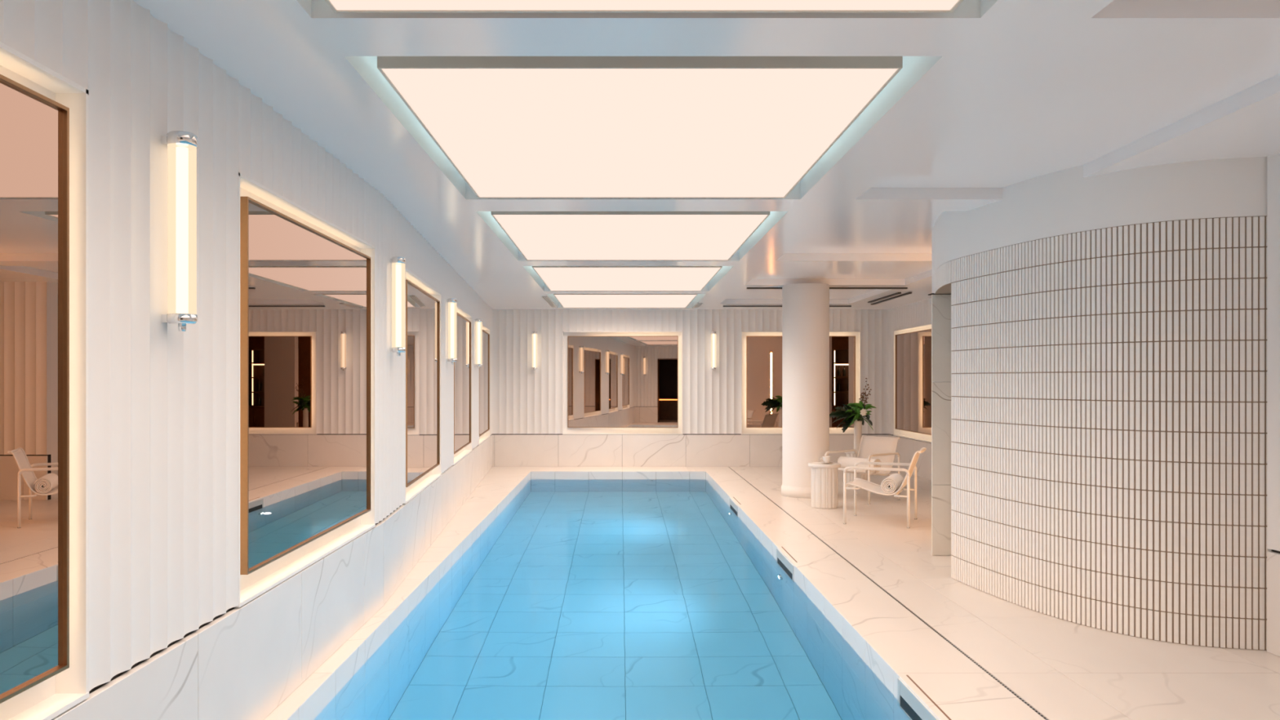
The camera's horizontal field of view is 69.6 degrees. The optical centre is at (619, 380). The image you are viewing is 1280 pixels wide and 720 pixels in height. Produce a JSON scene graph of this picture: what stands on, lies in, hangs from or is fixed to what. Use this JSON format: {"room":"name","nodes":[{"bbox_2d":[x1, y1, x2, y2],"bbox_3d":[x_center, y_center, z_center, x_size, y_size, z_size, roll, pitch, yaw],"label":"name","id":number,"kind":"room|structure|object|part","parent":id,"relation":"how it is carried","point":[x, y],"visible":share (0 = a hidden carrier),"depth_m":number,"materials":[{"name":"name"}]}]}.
{"room":"indoor swimming pool","nodes":[
{"label":"indoor swimming pool","id":0,"kind":"room"},
{"bbox_2d":[0,0,492,719],"bbox_3d":[-2.026,0.013,8.151,0.540,3.307,18.313,0,0,-2],"label":"wall","id":1,"kind":"structure","parent":0,"point":[163,399],"depth_m":3.67,"materials":[{"name":"white paint"}]},
{"bbox_2d":[0,74,69,703],"bbox_3d":[-1.734,0.022,1.800,0.068,1.727,2.080,0,0,0],"label":"wall mirror","id":2,"kind":"object","parent":1,"relation":"attached to","point":[34,127],"visible":1,"depth_m":2.69,"materials":[{"name":"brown mirror"}]},
{"bbox_2d":[0,41,88,719],"bbox_3d":[-1.746,0.041,1.800,0.099,1.940,2.280,0,0,0],"label":"trim","id":3,"kind":"structure","parent":1,"relation":"attached to","point":[72,684],"depth_m":2.93,"materials":[{"name":"white paint"}]},
{"bbox_2d":[160,130,197,331],"bbox_3d":[-1.655,-0.555,3.450,0.130,0.740,0.104,0,0,0],"label":"wall lamp","id":4,"kind":"object","parent":1,"relation":"attached to","point":[182,146],"visible":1,"depth_m":3.41,"materials":[{"name":"white glass"}]},
{"bbox_2d":[234,172,375,607],"bbox_3d":[-1.746,0.041,5.240,0.099,1.940,2.280,0,0,0],"label":"trim","id":5,"kind":"structure","parent":1,"relation":"attached to","point":[253,591],"depth_m":5.23,"materials":[{"name":"white paint"}]},
{"bbox_2d":[240,196,370,574],"bbox_3d":[-1.734,0.022,5.240,0.068,1.727,2.080,0,0,0],"label":"wall mirror","id":6,"kind":"object","parent":1,"relation":"attached to","point":[305,293],"visible":0.95,"depth_m":4.87,"materials":[{"name":"brown mirror"}]},
{"bbox_2d":[390,256,405,355],"bbox_3d":[-1.675,-0.555,6.903,0.130,0.740,0.104,0,0,-4],"label":"wall lamp","id":7,"kind":"object","parent":1,"relation":"attached to","point":[398,263],"visible":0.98,"depth_m":6.86,"materials":[{"name":"white glass"}]},
{"bbox_2d":[403,267,441,503],"bbox_3d":[-1.882,0.041,8.683,0.099,1.940,2.280,0,0,-4],"label":"trim","id":8,"kind":"structure","parent":1,"relation":"attached to","point":[436,472],"depth_m":8.68,"materials":[{"name":"white paint"}]},
{"bbox_2d":[405,279,439,487],"bbox_3d":[-1.871,0.022,8.683,0.069,1.727,2.080,0,0,-4],"label":"wall mirror","id":9,"kind":"object","parent":1,"relation":"attached to","point":[422,308],"visible":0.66,"depth_m":8.49,"materials":[{"name":"brown mirror"}]},
{"bbox_2d":[446,297,457,364],"bbox_3d":[-1.901,-0.555,10.363,0.130,0.740,0.104,0,0,-4],"label":"wall lamp","id":10,"kind":"object","parent":1,"relation":"attached to","point":[452,302],"visible":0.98,"depth_m":10.32,"materials":[{"name":"white glass"}]},
{"bbox_2d":[452,305,471,465],"bbox_3d":[-2.107,0.041,12.125,0.099,1.940,2.280,0,0,-4],"label":"trim","id":11,"kind":"structure","parent":1,"relation":"attached to","point":[468,447],"depth_m":13.07,"materials":[{"name":"white paint"}]},
{"bbox_2d":[453,312,471,453],"bbox_3d":[-2.096,0.022,12.126,0.069,1.727,2.080,0,0,-4],"label":"wall mirror","id":12,"kind":"object","parent":1,"relation":"attached to","point":[462,367],"visible":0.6,"depth_m":12.12,"materials":[{"name":"brown mirror"}]},
{"bbox_2d":[474,318,482,368],"bbox_3d":[-2.125,-0.555,13.773,0.130,0.740,0.104,0,0,-4],"label":"wall lamp","id":13,"kind":"object","parent":1,"relation":"attached to","point":[478,321],"visible":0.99,"depth_m":13.73,"materials":[{"name":"white glass"}]},
{"bbox_2d":[479,329,489,436],"bbox_3d":[-2.321,0.022,15.569,0.069,1.727,2.080,0,0,-4],"label":"wall mirror","id":14,"kind":"object","parent":1,"relation":"attached to","point":[484,371],"visible":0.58,"depth_m":15.84,"materials":[{"name":"brown mirror"}]},
{"bbox_2d":[479,324,489,444],"bbox_3d":[-2.333,0.041,15.568,0.099,1.940,2.280,0,0,-4],"label":"trim","id":15,"kind":"structure","parent":1,"relation":"attached to","point":[486,436],"depth_m":16.21,"materials":[{"name":"white paint"}]},
{"bbox_2d":[88,434,1279,693],"bbox_3d":[1.325,1.311,8.150,7.641,0.612,18.490,0,0,0],"label":"trim","id":16,"kind":"structure","parent":1,"relation":"attached to","point":[1273,550],"depth_m":5.47,"materials":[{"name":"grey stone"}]},
{"bbox_2d":[492,309,888,466],"bbox_3d":[1.325,0.013,17.421,7.451,3.307,0.249,0,0,0],"label":"wall","id":17,"kind":"structure","parent":0,"point":[526,400],"depth_m":17.31,"materials":[{"name":"white paint"}]},
{"bbox_2d":[532,331,537,370],"bbox_3d":[-1.600,-0.555,17.255,0.104,0.740,0.130,0,0,0],"label":"wall lamp","id":18,"kind":"object","parent":17,"relation":"attached to","point":[534,333],"visible":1,"depth_m":17.20,"materials":[{"name":"white glass"}]},
{"bbox_2d":[562,331,682,434],"bbox_3d":[0.050,0.041,17.346,2.260,1.940,0.099,0,0,0],"label":"trim","id":19,"kind":"structure","parent":17,"relation":"attached to","point":[562,331],"depth_m":17.30,"materials":[{"name":"white paint"}]},
{"bbox_2d":[567,335,678,427],"bbox_3d":[0.052,0.022,17.334,2.080,1.727,0.068,0,0,4],"label":"wall mirror","id":20,"kind":"object","parent":17,"relation":"attached to","point":[632,381],"visible":1,"depth_m":17.31,"materials":[{"name":"brown mirror"}]},
{"bbox_2d":[711,331,716,370],"bbox_3d":[1.755,-0.555,17.255,0.104,0.740,0.130,0,0,0],"label":"wall lamp","id":21,"kind":"object","parent":17,"relation":"attached to","point":[713,333],"visible":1,"depth_m":17.20,"materials":[{"name":"white glass"}]},
{"bbox_2d":[746,336,782,427],"bbox_3d":[2.709,0.026,17.334,0.660,1.704,0.068,0,0,0],"label":"wall mirror","id":22,"kind":"object","parent":17,"relation":"attached to","point":[763,381],"depth_m":17.31,"materials":[{"name":"brown mirror"}]},
{"bbox_2d":[741,331,861,434],"bbox_3d":[3.405,0.041,17.346,2.250,1.940,0.099,0,0,0],"label":"trim","id":23,"kind":"structure","parent":17,"relation":"attached to","point":[860,332],"depth_m":17.30,"materials":[{"name":"white paint"}]},
{"bbox_2d":[829,336,855,427],"bbox_3d":[4.183,0.026,17.334,0.476,1.704,0.068,0,0,0],"label":"wall mirror","id":24,"kind":"object","parent":17,"relation":"attached to","point":[842,348],"depth_m":17.31,"materials":[{"name":"brown mirror"}]},
{"bbox_2d":[133,0,1279,309],"bbox_3d":[2.150,-1.611,6.550,10.300,0.543,22.500,0,0,0],"label":"ceiling","id":25,"kind":"structure","parent":0,"point":[987,97],"depth_m":4.54,"materials":[{"name":"white paint"}]},
{"bbox_2d":[542,296,556,307],"bbox_3d":[-1.195,-1.337,15.650,0.092,0.013,2.100,0,0,0],"label":"ceiling vent","id":26,"kind":"object","parent":25,"relation":"in","point":[546,299],"visible":1,"depth_m":15.48,"materials":[{"name":"white metal"}]},
{"bbox_2d":[553,293,697,307],"bbox_3d":[0.085,-1.440,15.645,2.250,0.200,2.610,0,0,0],"label":"ceiling light","id":27,"kind":"object","parent":25,"relation":"attached to","point":[566,300],"visible":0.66,"depth_m":15.49,"materials":[{"name":"beige paint"}]},
{"bbox_2d":[532,266,722,290],"bbox_3d":[0.085,-1.440,12.320,2.250,0.200,2.860,0,0,0],"label":"ceiling light","id":28,"kind":"object","parent":25,"relation":"attached to","point":[555,277],"visible":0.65,"depth_m":12.04,"materials":[{"name":"beige paint"}]},
{"bbox_2d":[491,211,769,260],"bbox_3d":[0.085,-1.440,8.835,2.250,0.200,2.830,0,0,0],"label":"ceiling light","id":29,"kind":"object","parent":25,"relation":"attached to","point":[537,235],"visible":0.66,"depth_m":8.42,"materials":[{"name":"beige paint"}]},
{"bbox_2d":[377,56,902,198],"bbox_3d":[0.085,-1.440,5.345,2.250,0.200,2.810,0,0,0],"label":"ceiling light","id":30,"kind":"object","parent":25,"relation":"hanging from","point":[510,126],"visible":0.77,"depth_m":4.71,"materials":[{"name":"beige paint"}]},
{"bbox_2d":[324,0,963,13],"bbox_3d":[0.085,-1.440,1.920,2.250,0.200,2.860,0,0,0],"label":"ceiling light","id":31,"kind":"object","parent":25,"relation":"hanging from","point":[337,6],"visible":1,"depth_m":3.29,"materials":[{"name":"beige paint"}]},
{"bbox_2d":[693,302,702,307],"bbox_3d":[1.387,-1.337,16.350,0.097,0.013,0.900,0,0,0],"label":"ceiling vent","id":32,"kind":"object","parent":25,"relation":"in","point":[698,304],"visible":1,"depth_m":16.27,"materials":[{"name":"white metal"}]},
{"bbox_2d":[722,305,851,306],"bbox_3d":[2.980,-1.331,16.410,2.292,0.026,0.072,0,0,0],"label":"ceiling vent","id":33,"kind":"object","parent":25,"relation":"in","point":[722,305],"visible":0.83,"depth_m":16.38,"materials":[{"name":"black metal"}]},
{"bbox_2d":[746,287,907,288],"bbox_3d":[2.970,-1.331,13.210,2.312,0.026,0.072,0,0,0],"label":"ceiling vent","id":34,"kind":"object","parent":25,"relation":"in","point":[746,287],"visible":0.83,"depth_m":13.18,"materials":[{"name":"black metal"}]},
{"bbox_2d":[867,292,901,302],"bbox_3d":[4.225,-1.331,14.750,0.062,0.026,1.712,0,0,0],"label":"ceiling vent","id":35,"kind":"object","parent":25,"relation":"in","point":[895,293],"visible":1,"depth_m":14.61,"materials":[{"name":"black metal"}]},
{"bbox_2d":[871,292,911,304],"bbox_3d":[4.385,-1.331,14.950,0.062,0.026,2.112,0,0,0],"label":"ceiling vent","id":36,"kind":"object","parent":25,"relation":"in","point":[906,293],"visible":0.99,"depth_m":14.76,"materials":[{"name":"grey metal"}]},
{"bbox_2d":[263,466,1279,719],"bbox_3d":[2.150,1.767,6.450,10.100,0.300,22.300,0,0,0],"label":"floor","id":37,"kind":"structure","parent":0,"point":[1064,669],"depth_m":5.78,"materials":[{"name":"beige stone"}]},
{"bbox_2d":[286,471,940,719],"bbox_3d":[-0.030,2.568,8.700,3.420,1.898,15.700,0,0,0],"label":"swimming pool","id":38,"kind":"object","parent":37,"relation":"in","point":[580,595],"visible":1,"depth_m":6.53,"materials":[{"name":"blue tile"}]},
{"bbox_2d":[729,497,740,516],"bbox_3d":[1.552,1.719,12.350,0.056,0.206,0.860,0,0,0],"label":"skimmer","id":39,"kind":"object","parent":38,"relation":"attached to","point":[733,506],"visible":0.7,"depth_m":12.30,"materials":[{"name":"white plastic"}]},
{"bbox_3d":[1.528,1.685,12.350,0.005,0.055,0.790,0,0,0],"label":"weir plate","id":40,"kind":"part","parent":39,"relation":"part of","materials":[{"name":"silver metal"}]},
{"bbox_2d":[776,546,797,580],"bbox_3d":[1.552,1.719,8.530,0.056,0.206,0.860,0,0,0],"label":"skimmer","id":41,"kind":"object","parent":38,"relation":"attached to","point":[786,565],"visible":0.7,"depth_m":8.50,"materials":[{"name":"white plastic"}]},
{"bbox_3d":[1.528,1.685,8.530,0.005,0.055,0.790,0,0,0],"label":"weir plate","id":42,"kind":"part","parent":41,"relation":"part of","materials":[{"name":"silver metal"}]},
{"bbox_2d":[897,675,951,719],"bbox_3d":[1.552,1.719,4.620,0.056,0.206,0.860,0,0,0],"label":"skimmer","id":43,"kind":"object","parent":38,"relation":"attached to","point":[907,699],"visible":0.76,"depth_m":4.79,"materials":[{"name":"white plastic"}]},
{"bbox_3d":[1.528,1.685,4.620,0.005,0.055,0.790,0,0,0],"label":"weir plate","id":44,"kind":"part","parent":43,"relation":"part of","materials":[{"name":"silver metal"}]},
{"bbox_3d":[1.528,1.727,4.620,0.007,0.190,0.860,0,0,0],"label":"frame","id":45,"kind":"part","parent":43,"relation":"part of","materials":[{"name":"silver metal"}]},
{"bbox_2d":[781,283,829,498],"bbox_3d":[2.620,0.139,12.980,0.684,2.957,0.684,0,0,0],"label":"column","id":46,"kind":"structure","parent":37,"relation":"on","point":[805,306],"depth_m":12.70,"materials":[{"name":"white paint"}]},
{"bbox_2d":[808,462,840,509],"bbox_3d":[2.610,1.337,11.750,0.404,0.560,0.404,0,0,0],"label":"side table","id":47,"kind":"object","parent":37,"relation":"on","point":[824,477],"visible":0.98,"depth_m":11.61,"materials":[{"name":"white stone"}]},
{"bbox_2d":[819,456,833,463],"bbox_3d":[2.629,1.011,11.720,0.178,0.092,0.176,0,0,-20],"label":"coffee cup","id":48,"kind":"object","parent":47,"relation":"on","point":[826,460],"visible":1,"depth_m":11.68,"materials":[{"name":"white ceramic"}]},
{"bbox_2d":[844,448,867,488],"bbox_3d":[3.620,1.337,14.000,0.404,0.560,0.404,0,0,0],"label":"side table","id":49,"kind":"object","parent":37,"relation":"on","point":[850,476],"visible":0.23,"depth_m":13.88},
{"bbox_2d":[853,420,862,450],"bbox_3d":[3.620,0.835,14.000,0.128,0.445,0.128,0,0,0],"label":"vase","id":50,"kind":"object","parent":49,"relation":"on","point":[857,424],"visible":0.77,"depth_m":13.95,"materials":[{"name":"white ceramic"}]},
{"bbox_2d":[829,377,876,432],"bbox_3d":[3.543,0.368,14.045,0.710,0.824,0.524,0,0,19],"label":"flower arrangement","id":51,"kind":"object","parent":50,"relation":"in","point":[856,411],"visible":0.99,"depth_m":13.97,"materials":[{"name":"green plant"}]},
{"bbox_2d":[824,435,900,504],"bbox_3d":[3.333,1.194,12.537,0.838,0.847,0.730,0,0,-41],"label":"armchair","id":52,"kind":"object","parent":37,"relation":"on","point":[883,449],"visible":0.74,"depth_m":12.63,"materials":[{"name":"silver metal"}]},
{"bbox_3d":[3.066,1.002,12.762,0.721,0.072,0.031,0,0,-40],"label":"armrest","id":53,"kind":"part","parent":52,"relation":"part of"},
{"bbox_3d":[3.149,1.024,12.755,0.833,0.508,0.018,0,0,-40],"label":"rail","id":54,"kind":"part","parent":52,"relation":"part of","materials":[{"name":"white metal"}]},
{"bbox_2d":[837,456,880,471],"bbox_3d":[3.238,1.129,12.456,0.177,0.173,0.588,0,0,-40],"label":"rolled towel","id":55,"kind":"object","parent":52,"relation":"on","point":[845,461],"visible":0.59,"depth_m":12.43,"materials":[{"name":"white fabric"}]},
{"bbox_3d":[3.252,1.321,12.014,0.029,0.568,0.029,0,0,-18],"label":"leg","id":56,"kind":"part","parent":52,"relation":"part of","materials":[{"name":"white metal"}]},
{"bbox_3d":[3.519,1.024,12.321,0.833,0.508,0.018,0,0,-40],"label":"rail","id":57,"kind":"part","parent":52,"relation":"part of","materials":[{"name":"white metal"}]},
{"bbox_3d":[3.514,1.002,12.238,0.721,0.072,0.031,0,0,-40],"label":"armrest","id":58,"kind":"part","parent":52,"relation":"part of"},
{"bbox_3d":[3.776,1.321,12.462,0.029,0.568,0.029,0,0,-18],"label":"leg","id":59,"kind":"part","parent":52,"relation":"part of","materials":[{"name":"white metal"}]},
{"bbox_2d":[843,447,926,528],"bbox_3d":[3.041,1.194,10.527,0.838,0.847,0.730,0,0,24],"label":"armchair","id":60,"kind":"object","parent":37,"relation":"on","point":[860,483],"visible":0.94,"depth_m":10.37,"materials":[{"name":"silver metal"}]},
{"bbox_3d":[2.534,1.321,10.375,0.029,0.568,0.029,0,0,-44],"label":"leg","id":61,"kind":"part","parent":60,"relation":"part of","materials":[{"name":"white metal"}]},
{"bbox_3d":[2.815,1.321,11.005,0.029,0.568,0.029,0,0,-44],"label":"leg","id":62,"kind":"part","parent":60,"relation":"part of","materials":[{"name":"white metal"}]},
{"bbox_3d":[2.850,1.002,10.235,0.721,0.072,0.031,0,0,24],"label":"armrest","id":63,"kind":"part","parent":60,"relation":"part of","materials":[{"name":"white metal"}]},
{"bbox_3d":[2.928,1.024,10.266,0.833,0.508,0.018,0,0,24],"label":"rail","id":64,"kind":"part","parent":60,"relation":"part of","materials":[{"name":"white metal"}]},
{"bbox_3d":[3.130,1.002,10.865,0.721,0.072,0.031,0,0,24],"label":"armrest","id":65,"kind":"part","parent":60,"relation":"part of","materials":[{"name":"white metal"}]},
{"bbox_3d":[3.159,1.024,10.787,0.833,0.508,0.018,0,0,24],"label":"rail","id":66,"kind":"part","parent":60,"relation":"part of","materials":[{"name":"white metal"}]},
{"bbox_2d":[880,473,903,493],"bbox_3d":[3.111,1.169,10.496,0.177,0.173,0.588,0,0,24],"label":"rolled towel","id":67,"kind":"object","parent":60,"relation":"on","point":[889,485],"visible":0.99,"depth_m":10.25,"materials":[{"name":"white fabric"}]},
{"bbox_3d":[3.165,1.321,10.095,0.029,0.568,0.029,0,0,-44],"label":"leg","id":68,"kind":"part","parent":60,"relation":"part of","materials":[{"name":"white metal"}]},
{"bbox_3d":[3.446,1.321,10.725,0.029,0.568,0.029,0,0,-43],"label":"leg","id":69,"kind":"part","parent":60,"relation":"part of","materials":[{"name":"white metal"}]},
{"bbox_2d":[728,466,1048,719],"bbox_3d":[2.040,1.623,8.150,0.012,0.010,18.100,0,0,0],"label":"floor drain","id":70,"kind":"object","parent":37,"relation":"on","point":[952,644],"visible":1,"depth_m":6.08,"materials":[{"name":"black metal"}]},
{"bbox_2d":[888,297,931,479],"bbox_3d":[5.170,0.013,15.800,0.249,3.307,3.000,0,0,0],"label":"wall","id":71,"kind":"structure","parent":0,"point":[917,313],"depth_m":16.20,"materials":[{"name":"white paint"}]},
{"bbox_2d":[893,323,931,443],"bbox_3d":[5.096,0.041,15.850,0.099,1.940,2.260,0,0,0],"label":"trim","id":72,"kind":"structure","parent":71,"relation":"attached to","point":[895,331],"depth_m":16.97,"materials":[{"name":"white paint"}]},
{"bbox_2d":[895,328,931,435],"bbox_3d":[5.084,0.022,15.850,0.068,1.727,2.060,0,0,0],"label":"wall mirror","id":73,"kind":"object","parent":71,"relation":"attached to","point":[913,349],"visible":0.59,"depth_m":15.85,"materials":[{"name":"brown mirror"}]},
{"bbox_2d":[928,227,951,555],"bbox_3d":[4.990,-0.008,8.610,4.220,3.250,0.221,0,0,0],"label":"wall","id":74,"kind":"structure","parent":0,"point":[940,303],"depth_m":8.50,"materials":[{"name":"white paint"}]},
{"bbox_3d":[2.980,-0.803,8.550,0.200,0.010,0.101,0,0,0],"label":"head trim","id":75,"kind":"part","parent":74,"relation":"part of","materials":[{"name":"grey"}]},
{"bbox_2d":[933,156,1271,650],"bbox_3d":[3.150,-0.011,6.972,0.755,3.257,3.245,0,0,-16],"label":"wall","id":76,"kind":"structure","parent":0,"point":[1108,331],"depth_m":5.89,"materials":[{"name":"white tile"}]},
{"bbox_2d":[1266,152,1279,657],"bbox_3d":[3.982,0.013,2.245,0.249,3.307,6.490,0,0,0],"label":"wall","id":77,"kind":"structure","parent":0,"point":[1273,161],"depth_m":5.45,"materials":[{"name":"white paint"}]}
]}

